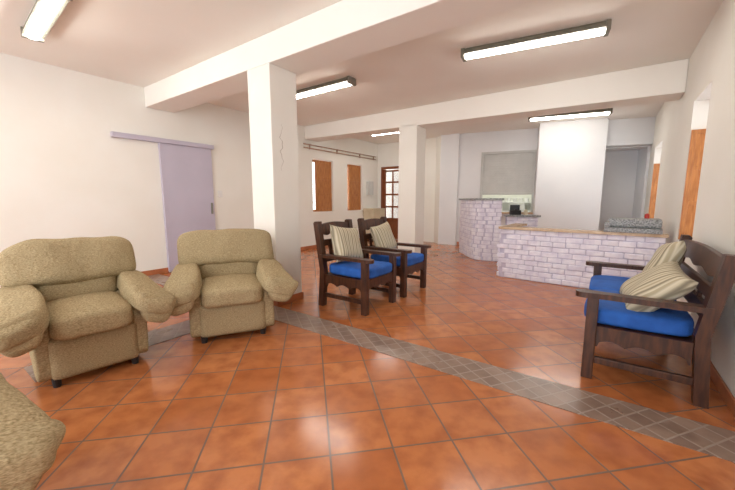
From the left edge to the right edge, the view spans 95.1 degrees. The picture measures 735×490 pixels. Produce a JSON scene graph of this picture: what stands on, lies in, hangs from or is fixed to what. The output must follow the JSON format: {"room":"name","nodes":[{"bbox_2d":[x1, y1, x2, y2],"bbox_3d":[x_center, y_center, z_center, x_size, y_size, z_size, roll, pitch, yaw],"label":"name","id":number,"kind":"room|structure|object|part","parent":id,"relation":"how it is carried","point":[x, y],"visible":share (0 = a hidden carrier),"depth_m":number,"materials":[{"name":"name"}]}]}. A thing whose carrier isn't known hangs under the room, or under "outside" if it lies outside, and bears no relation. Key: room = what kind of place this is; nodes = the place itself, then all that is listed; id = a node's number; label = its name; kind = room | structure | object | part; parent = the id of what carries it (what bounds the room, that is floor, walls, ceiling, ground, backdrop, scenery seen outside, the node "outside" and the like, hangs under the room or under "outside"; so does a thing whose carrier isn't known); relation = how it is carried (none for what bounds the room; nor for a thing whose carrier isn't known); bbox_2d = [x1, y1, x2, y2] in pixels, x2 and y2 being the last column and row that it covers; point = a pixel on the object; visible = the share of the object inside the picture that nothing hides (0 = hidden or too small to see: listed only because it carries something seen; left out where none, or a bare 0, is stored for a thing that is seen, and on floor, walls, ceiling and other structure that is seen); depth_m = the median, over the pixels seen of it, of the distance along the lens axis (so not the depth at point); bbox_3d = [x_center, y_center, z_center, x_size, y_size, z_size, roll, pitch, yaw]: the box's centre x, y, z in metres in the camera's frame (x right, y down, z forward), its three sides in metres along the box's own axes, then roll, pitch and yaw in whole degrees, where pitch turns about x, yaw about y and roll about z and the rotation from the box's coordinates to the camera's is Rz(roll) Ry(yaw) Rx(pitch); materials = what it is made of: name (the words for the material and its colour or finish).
{"room":"reception lobby","nodes":[
{"label":"reception lobby","id":0,"kind":"room"},
{"bbox_2d":[0,53,377,271],"bbox_3d":[-3.520,-0.978,5.418,0.301,2.900,12.870,5,9,35],"label":"wall","id":1,"kind":"structure","parent":0,"point":[63,173],"depth_m":4.85,"materials":[{"name":"white paint"}]},
{"bbox_2d":[142,268,168,275],"bbox_3d":[-5.208,0.769,2.970,0.012,0.084,6.540,5,9,35],"label":"baseboard","id":2,"kind":"structure","parent":1,"relation":"attached to","point":[162,270],"depth_m":5.44,"materials":[{"name":"ceramic"}]},
{"bbox_2d":[110,131,213,149],"bbox_3d":[-3.222,-1.670,5.421,0.073,0.070,1.530,5,9,35],"label":"rail cover","id":3,"kind":"object","parent":1,"relation":"attached to","point":[112,133],"visible":1,"depth_m":5.27,"materials":[{"name":"grey metal"}]},
{"bbox_2d":[158,143,171,271],"bbox_3d":[-3.298,-0.593,5.478,0.048,2.080,0.040,5,9,35],"label":"trim","id":4,"kind":"structure","parent":1,"relation":"attached to","point":[160,149],"depth_m":5.46,"materials":[{"name":"purple paint"}]},
{"bbox_2d":[162,143,215,270],"bbox_3d":[-3.049,-0.639,5.825,0.037,2.080,0.820,5,9,35],"label":"sliding door","id":5,"kind":"structure","parent":1,"relation":"attached to","point":[187,169],"depth_m":5.72,"materials":[{"name":"purple paint"}]},
{"bbox_2d":[301,238,367,249],"bbox_3d":[-1.259,0.029,8.499,0.012,0.084,5.350,5,9,35],"label":"baseboard","id":6,"kind":"structure","parent":1,"relation":"attached to","point":[311,246],"depth_m":8.25,"materials":[{"name":"ceramic"}]},
{"bbox_2d":[303,143,375,159],"bbox_3d":[-0.626,-2.482,9.039,0.044,0.120,3.000,5,9,35],"label":"pipes","id":7,"kind":"object","parent":1,"relation":"attached to","point":[337,150],"visible":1,"depth_m":8.80,"materials":[{"name":"orange metal"}]},
{"bbox_2d":[347,164,348,209],"bbox_3d":[-0.539,-1.653,9.706,0.050,1.298,0.698,5,9,35],"label":"frame","id":8,"kind":"object","parent":1,"relation":"attached to","point":[347,164],"visible":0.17,"depth_m":9.67,"materials":[{"name":"orange wood"}]},
{"bbox_2d":[349,165,360,209],"bbox_3d":[-0.365,-1.644,9.676,0.030,1.270,0.530,5,9,35],"label":"shutter leaf","id":9,"kind":"object","parent":1,"relation":"attached to","point":[354,171],"visible":1,"depth_m":9.67,"materials":[{"name":"orange wood"}]},
{"bbox_2d":[366,181,372,194],"bbox_3d":[0.072,-1.706,10.097,0.089,0.400,0.250,5,9,35],"label":"box","id":10,"kind":"object","parent":1,"relation":"attached to","point":[369,184],"visible":1,"depth_m":10.02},
{"bbox_2d":[0,0,722,143],"bbox_3d":[-0.072,-2.308,3.972,7.380,0.120,14.803,5,9,35],"label":"ceiling","id":11,"kind":"structure","parent":0,"point":[142,43],"depth_m":3.80,"materials":[{"name":"paint"}]},
{"bbox_2d":[20,0,72,42],"bbox_3d":[-2.910,-2.068,3.022,1.220,0.098,0.165,6,10,38],"label":"ceiling lamp","id":12,"kind":"object","parent":11,"relation":"attached to","point":[44,14],"depth_m":3.02,"materials":[{"name":"white plastic"}]},
{"bbox_2d":[296,76,355,98],"bbox_3d":[-0.743,-2.342,5.069,1.318,0.098,0.165,5,9,35],"label":"ceiling lamp","id":13,"kind":"object","parent":11,"relation":"attached to","point":[347,81],"depth_m":4.91,"materials":[{"name":"white plastic"}]},
{"bbox_2d":[144,0,540,112],"bbox_3d":[-0.605,-2.028,3.425,6.574,0.288,0.420,5,9,35],"label":"ceiling beam","id":14,"kind":"structure","parent":11,"relation":"attached to","point":[343,30],"depth_m":3.15,"materials":[{"name":"white paint"}]},
{"bbox_2d":[304,59,688,141],"bbox_3d":[1.332,-2.341,6.143,6.574,0.388,0.420,5,9,35],"label":"ceiling beam","id":15,"kind":"structure","parent":11,"relation":"attached to","point":[663,82],"depth_m":5.09,"materials":[{"name":"white paint"}]},
{"bbox_2d":[461,19,611,61],"bbox_3d":[1.715,-2.139,3.557,1.401,0.098,0.165,4,9,26],"label":"ceiling lamp","id":16,"kind":"object","parent":11,"relation":"attached to","point":[603,28],"depth_m":3.47,"materials":[{"name":"white plastic"}]},
{"bbox_2d":[528,108,612,121],"bbox_3d":[3.940,-2.546,6.595,1.417,0.098,0.165,3,8,23],"label":"ceiling lamp","id":17,"kind":"object","parent":11,"relation":"attached to","point":[609,111],"depth_m":6.50,"materials":[{"name":"white plastic"}]},
{"bbox_2d":[0,239,734,489],"bbox_3d":[-0.072,0.676,4.371,7.380,0.100,14.803,5,9,35],"label":"floor","id":18,"kind":"structure","parent":0,"point":[285,407],"depth_m":1.96,"materials":[{"name":"tile"}]},
{"bbox_2d":[0,365,65,489],"bbox_3d":[-1.665,0.610,0.842,1.026,0.968,1.198,5,9,35],"label":"upholstered armchair","id":19,"kind":"object","parent":18,"relation":"on","point":[30,440],"visible":1,"depth_m":0.99,"materials":[{"name":"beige fabric"}]},
{"bbox_2d":[0,235,176,387],"bbox_3d":[-2.094,0.410,2.479,0.995,0.930,0.990,7,10,42],"label":"upholstered armchair","id":20,"kind":"object","parent":18,"relation":"on","point":[77,305],"visible":1,"depth_m":2.34,"materials":[{"name":"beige fabric"}]},
{"bbox_3d":[-2.265,0.640,2.312,0.675,0.425,0.103,7,10,42],"label":"arm panel","id":21,"kind":"part","parent":20,"relation":"part of","materials":[{"name":"beige fabric"}]},
{"bbox_2d":[0,235,136,287],"bbox_3d":[-2.308,0.138,2.634,0.362,0.378,0.809,-20,-8,42],"label":"pillow","id":22,"kind":"object","parent":20,"relation":"on","point":[47,262],"depth_m":2.48,"materials":[{"name":"beige fabric"}]},
{"bbox_2d":[36,278,117,301],"bbox_3d":[-2.268,0.318,2.627,0.257,0.336,0.504,-12,-3,43],"label":"lumbar cushion","id":23,"kind":"object","parent":20,"relation":"on","point":[76,287],"depth_m":2.52,"materials":[{"name":"beige fabric"}]},
{"bbox_2d":[46,291,133,340],"bbox_3d":[-2.011,0.476,2.414,0.658,0.187,0.469,7,10,42],"label":"seat cushion","id":24,"kind":"object","parent":20,"relation":"on","point":[74,315],"depth_m":2.25,"materials":[{"name":"beige fabric"}]},
{"bbox_3d":[-1.917,0.590,2.695,0.676,0.425,0.104,7,10,42],"label":"arm panel","id":25,"kind":"part","parent":20,"relation":"part of","materials":[{"name":"beige fabric"}]},
{"bbox_2d":[24,320,189,382],"bbox_3d":[-1.853,0.806,3.002,0.340,0.004,1.680,5,9,35],"label":"floor strip","id":26,"kind":"object","parent":18,"relation":"on","point":[173,331],"visible":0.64,"depth_m":3.01,"materials":[{"name":"grey tile"}]},
{"bbox_2d":[162,228,298,343],"bbox_3d":[-1.294,0.321,3.165,1.107,0.924,0.991,-4,8,-25],"label":"upholstered armchair","id":27,"kind":"object","parent":18,"relation":"on","point":[228,281],"visible":0.97,"depth_m":2.96,"materials":[{"name":"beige fabric"}]},
{"bbox_3d":[-1.554,0.539,3.066,0.115,0.426,0.675,-4,8,-25],"label":"arm panel","id":28,"kind":"part","parent":27,"relation":"part of","materials":[{"name":"beige fabric"}]},
{"bbox_2d":[176,228,273,266],"bbox_3d":[-1.412,0.037,3.392,0.906,0.366,0.372,-4,-12,-25],"label":"pillow","id":29,"kind":"object","parent":27,"relation":"on","point":[242,246],"depth_m":3.22,"materials":[{"name":"beige fabric"}]},
{"bbox_2d":[198,261,256,278],"bbox_3d":[-1.394,0.219,3.362,0.558,0.336,0.258,-4,-6,-25],"label":"lumbar cushion","id":30,"kind":"object","parent":27,"relation":"on","point":[206,269],"depth_m":3.24,"materials":[{"name":"beige fabric"}]},
{"bbox_2d":[200,273,262,307],"bbox_3d":[-1.245,0.388,3.070,0.518,0.186,0.656,-4,8,-25],"label":"seat cushion","id":31,"kind":"object","parent":27,"relation":"on","point":[217,290],"depth_m":2.84,"materials":[{"name":"beige fabric"}]},
{"bbox_3d":[-1.027,0.506,3.308,0.114,0.427,0.676,-4,8,-25],"label":"arm panel","id":32,"kind":"part","parent":27,"relation":"part of","materials":[{"name":"beige fabric"}]},
{"bbox_2d":[247,63,301,293],"bbox_3d":[-1.065,-0.630,3.912,0.375,2.610,0.375,5,9,35],"label":"pillar","id":33,"kind":"structure","parent":18,"relation":"on","point":[272,97],"depth_m":3.73,"materials":[{"name":"white paint"}]},
{"bbox_2d":[274,292,303,305],"bbox_3d":[-1.065,0.621,4.080,0.399,0.084,0.399,5,9,35],"label":"baseboard","id":34,"kind":"structure","parent":33,"relation":"attached to","point":[297,296],"depth_m":4.00,"materials":[{"name":"ceramic"}]},
{"bbox_2d":[313,219,400,315],"bbox_3d":[-0.107,0.208,3.867,0.796,0.960,0.654,5,9,35],"label":"wooden armchair","id":35,"kind":"object","parent":18,"relation":"on","point":[352,271],"visible":1,"depth_m":3.77,"materials":[{"name":"brown wood"}]},
{"bbox_2d":[329,224,362,261],"bbox_3d":[-0.239,-0.012,3.931,0.183,0.440,0.500,-19,-12,33],"label":"striped pillow","id":36,"kind":"object","parent":35,"relation":"on","point":[345,240],"depth_m":3.81,"materials":[{"name":"fabric"}]},
{"bbox_2d":[329,261,391,278],"bbox_3d":[-0.074,0.264,3.851,0.610,0.131,0.537,5,9,35],"label":"seat cushion","id":37,"kind":"object","parent":35,"relation":"on","point":[342,269],"depth_m":3.68,"materials":[{"name":"fabric"}]},
{"bbox_2d":[363,208,384,240],"bbox_3d":[0.208,-0.627,10.145,0.365,0.950,0.650,5,9,35],"label":"base cabinet","id":38,"kind":"object","parent":18,"relation":"on","point":[368,213],"visible":0.44,"depth_m":9.90,"materials":[{"name":"beige wood"}]},
{"bbox_2d":[357,216,430,297],"bbox_3d":[0.367,0.120,4.530,0.796,0.960,0.654,5,9,35],"label":"wooden armchair","id":39,"kind":"object","parent":18,"relation":"on","point":[408,263],"visible":0.75,"depth_m":4.43,"materials":[{"name":"brown wood"}]},
{"bbox_2d":[370,221,396,247],"bbox_3d":[0.224,-0.089,4.580,0.172,0.420,0.480,-19,2,34],"label":"striped pillow","id":40,"kind":"object","parent":39,"relation":"on","point":[381,233],"depth_m":4.47,"materials":[{"name":"fabric"}]},
{"bbox_2d":[370,253,423,266],"bbox_3d":[0.400,0.175,4.514,0.610,0.131,0.537,5,9,35],"label":"seat cushion","id":41,"kind":"object","parent":39,"relation":"on","point":[413,259],"depth_m":4.34,"materials":[{"name":"fabric"}]},
{"bbox_2d":[398,123,425,252],"bbox_3d":[0.869,-0.994,6.629,0.380,2.610,0.380,5,9,35],"label":"pillar","id":42,"kind":"structure","parent":18,"relation":"on","point":[412,138],"depth_m":6.46,"materials":[{"name":"white paint"}]},
{"bbox_2d":[147,274,734,462],"bbox_3d":[-0.820,0.741,3.489,6.540,0.004,0.295,5,9,35],"label":"floor strip","id":43,"kind":"object","parent":18,"relation":"on","point":[711,440],"visible":0.78,"depth_m":2.13,"materials":[{"name":"grey tile"}]},
{"bbox_2d":[459,198,503,260],"bbox_3d":[2.273,-0.364,7.107,0.477,1.235,1.410,-2,8,-17],"label":"bar","id":44,"kind":"object","parent":18,"relation":"on","point":[480,218],"visible":0.96,"depth_m":6.68,"materials":[{"name":"white brick"}]},
{"bbox_2d":[503,214,540,226],"bbox_3d":[2.981,-0.129,6.556,0.621,0.915,0.240,2,8,11],"label":"bar","id":45,"kind":"object","parent":18,"relation":"on","point":[530,220],"visible":0.16,"depth_m":6.43,"materials":[{"name":"white paint"}]},
{"bbox_2d":[509,209,520,214],"bbox_3d":[2.856,-0.639,6.493,0.180,0.110,0.120,0,8,0],"label":"card terminal","id":46,"kind":"object","parent":45,"relation":"on","point":[515,211],"visible":1,"depth_m":6.44,"materials":[{"name":"black plastic"}]},
{"bbox_2d":[496,217,668,288],"bbox_3d":[3.095,0.051,5.021,2.033,0.965,0.999,6,10,40],"label":"bar counter","id":47,"kind":"object","parent":18,"relation":"on","point":[558,256],"depth_m":4.64,"materials":[{"name":"brick"}]},
{"bbox_2d":[575,234,734,408],"bbox_3d":[2.106,0.397,2.627,0.747,0.915,1.414,5,9,35],"label":"wooden bench","id":48,"kind":"object","parent":18,"relation":"on","point":[643,310],"visible":1,"depth_m":2.12,"materials":[{"name":"brown wood"}]},
{"bbox_2d":[589,275,676,300],"bbox_3d":[2.265,0.388,2.913,0.573,0.131,0.647,5,9,35],"label":"seat cushion","id":49,"kind":"object","parent":48,"relation":"on","point":[605,282],"depth_m":2.92,"materials":[{"name":"fabric"}]},
{"bbox_2d":[585,289,694,336],"bbox_3d":[1.890,0.459,2.387,0.572,0.131,0.649,5,9,35],"label":"seat cushion","id":50,"kind":"object","parent":48,"relation":"on","point":[658,322],"depth_m":2.14,"materials":[{"name":"fabric"}]},
{"bbox_2d":[619,261,697,311],"bbox_3d":[1.950,0.293,2.292,0.420,0.183,0.500,-45,-12,32],"label":"striped pillow","id":51,"kind":"object","parent":48,"relation":"on","point":[665,281],"depth_m":2.17,"materials":[{"name":"fabric"}]},
{"bbox_2d":[642,240,685,271],"bbox_3d":[2.318,0.161,2.642,0.172,0.420,0.460,31,16,32],"label":"striped pillow","id":52,"kind":"object","parent":48,"relation":"on","point":[674,251],"depth_m":2.48,"materials":[{"name":"fabric"}]},
{"bbox_2d":[386,169,398,217],"bbox_3d":[1.065,-1.479,10.661,1.300,2.500,0.021,5,9,35],"label":"wall","id":53,"kind":"structure","parent":0,"point":[388,174],"depth_m":10.83,"materials":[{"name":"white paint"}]},
{"bbox_2d":[378,138,435,241],"bbox_3d":[1.163,-1.597,10.037,1.958,2.900,0.150,5,9,35],"label":"wall","id":54,"kind":"structure","parent":0,"point":[388,153],"depth_m":9.63,"materials":[{"name":"white paint"}]},
{"bbox_2d":[381,166,398,238],"bbox_3d":[0.786,-1.279,10.300,0.810,2.200,0.130,5,9,35],"label":"door","id":55,"kind":"structure","parent":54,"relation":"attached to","point":[393,222],"depth_m":10.33,"materials":[{"name":"red wood"}]},
{"bbox_2d":[434,136,440,243],"bbox_3d":[1.994,-1.498,9.297,0.150,2.900,0.400,-1,8,-8],"label":"wall","id":56,"kind":"structure","parent":0,"point":[438,139],"depth_m":9.25,"materials":[{"name":"white paint"}]},
{"bbox_2d":[448,133,459,244],"bbox_3d":[2.285,-1.444,8.903,0.200,2.899,0.079,3,8,22],"label":"pilaster","id":57,"kind":"object","parent":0,"point":[455,138],"visible":1,"depth_m":8.86,"materials":[{"name":"paint"}]},
{"bbox_2d":[438,128,650,244],"bbox_3d":[4.113,-1.362,8.287,4.614,2.900,0.181,3,8,22],"label":"wall","id":58,"kind":"structure","parent":0,"point":[471,145],"depth_m":8.67,"materials":[{"name":"paint"}]},
{"bbox_2d":[480,150,536,211],"bbox_3d":[3.494,-1.584,8.436,1.255,1.500,0.070,3,8,22],"label":"roller shutter","id":59,"kind":"object","parent":58,"relation":"attached to","point":[500,170],"visible":0.94,"depth_m":8.39,"materials":[{"name":"grey metal"}]},
{"bbox_3d":[3.514,-1.290,8.477,1.170,0.045,0.041,3,8,22],"label":"rail","id":60,"kind":"part","parent":59,"relation":"part of","materials":[{"name":"grey metal"}]},
{"bbox_2d":[502,212,532,213],"bbox_3d":[3.464,-0.810,8.459,1.240,0.040,0.099,3,8,22],"label":"trim","id":61,"kind":"structure","parent":58,"relation":"attached to","point":[502,212],"depth_m":8.27,"materials":[{"name":"tile"}]},
{"bbox_2d":[482,148,644,230],"bbox_3d":[4.842,-1.267,8.704,3.850,2.600,1.119,3,8,22],"label":"wall","id":62,"kind":"structure","parent":0,"point":[623,168],"depth_m":8.03,"materials":[{"name":"paint"}]},
{"bbox_2d":[502,198,530,211],"bbox_3d":[3.865,-1.101,9.311,1.400,0.390,0.599,3,8,22],"label":"shelf","id":63,"kind":"object","parent":62,"relation":"attached to","point":[521,207],"visible":0.62,"depth_m":9.10,"materials":[{"name":"white plastic"}]},
{"bbox_2d":[509,204,524,210],"bbox_3d":[4.071,-1.026,9.164,0.400,0.200,0.270,3,8,22],"label":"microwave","id":64,"kind":"object","parent":63,"relation":"in","point":[521,207],"depth_m":9.03,"materials":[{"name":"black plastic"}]},
{"bbox_2d":[533,118,608,229],"bbox_3d":[4.557,-1.285,7.711,1.280,2.899,0.549,3,8,22],"label":"wall","id":65,"kind":"structure","parent":0,"point":[570,157],"depth_m":7.41,"materials":[{"name":"white paint"}]},
{"bbox_2d":[606,117,655,147],"bbox_3d":[5.617,-2.412,7.239,0.919,0.539,0.319,3,8,22],"label":"lintel","id":66,"kind":"object","parent":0,"point":[632,132],"depth_m":7.10,"materials":[{"name":"white paint"}]},
{"bbox_2d":[643,0,734,397],"bbox_3d":[3.001,-0.620,2.746,0.300,2.900,11.200,5,9,35],"label":"wall","id":67,"kind":"structure","parent":0,"point":[707,102],"depth_m":2.91,"materials":[{"name":"white paint"}]},
{"bbox_2d":[648,163,659,217],"bbox_3d":[5.665,-1.037,6.573,0.190,1.090,0.030,5,9,35],"label":"shutter","id":68,"kind":"object","parent":67,"relation":"attached to","point":[656,167],"visible":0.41,"depth_m":6.59,"materials":[{"name":"orange wood"}]},
{"bbox_2d":[678,129,705,238],"bbox_3d":[3.585,-0.647,3.661,0.190,1.190,0.030,5,9,35],"label":"shutter","id":69,"kind":"object","parent":67,"relation":"attached to","point":[697,139],"visible":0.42,"depth_m":3.67,"materials":[{"name":"orange wood"}]},
{"bbox_2d":[710,362,734,418],"bbox_3d":[1.636,0.994,1.292,0.012,0.084,6.880,5,9,35],"label":"baseboard","id":70,"kind":"structure","parent":67,"relation":"attached to","point":[726,394],"depth_m":2.05,"materials":[{"name":"ceramic"}]},
{"bbox_3d":[-1.302,-1.510,8.639,0.050,1.298,0.758,5,9,35],"label":"frame","id":71,"kind":"object","parent":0,"visible":0},
{"bbox_2d":[314,160,331,211],"bbox_3d":[-1.128,-1.501,8.608,0.030,1.270,0.590,5,9,35],"label":"shutter leaf","id":72,"kind":"object","parent":71,"relation":"attached to","point":[323,186],"visible":1,"depth_m":8.59,"materials":[{"name":"orange wood"}]}
]}

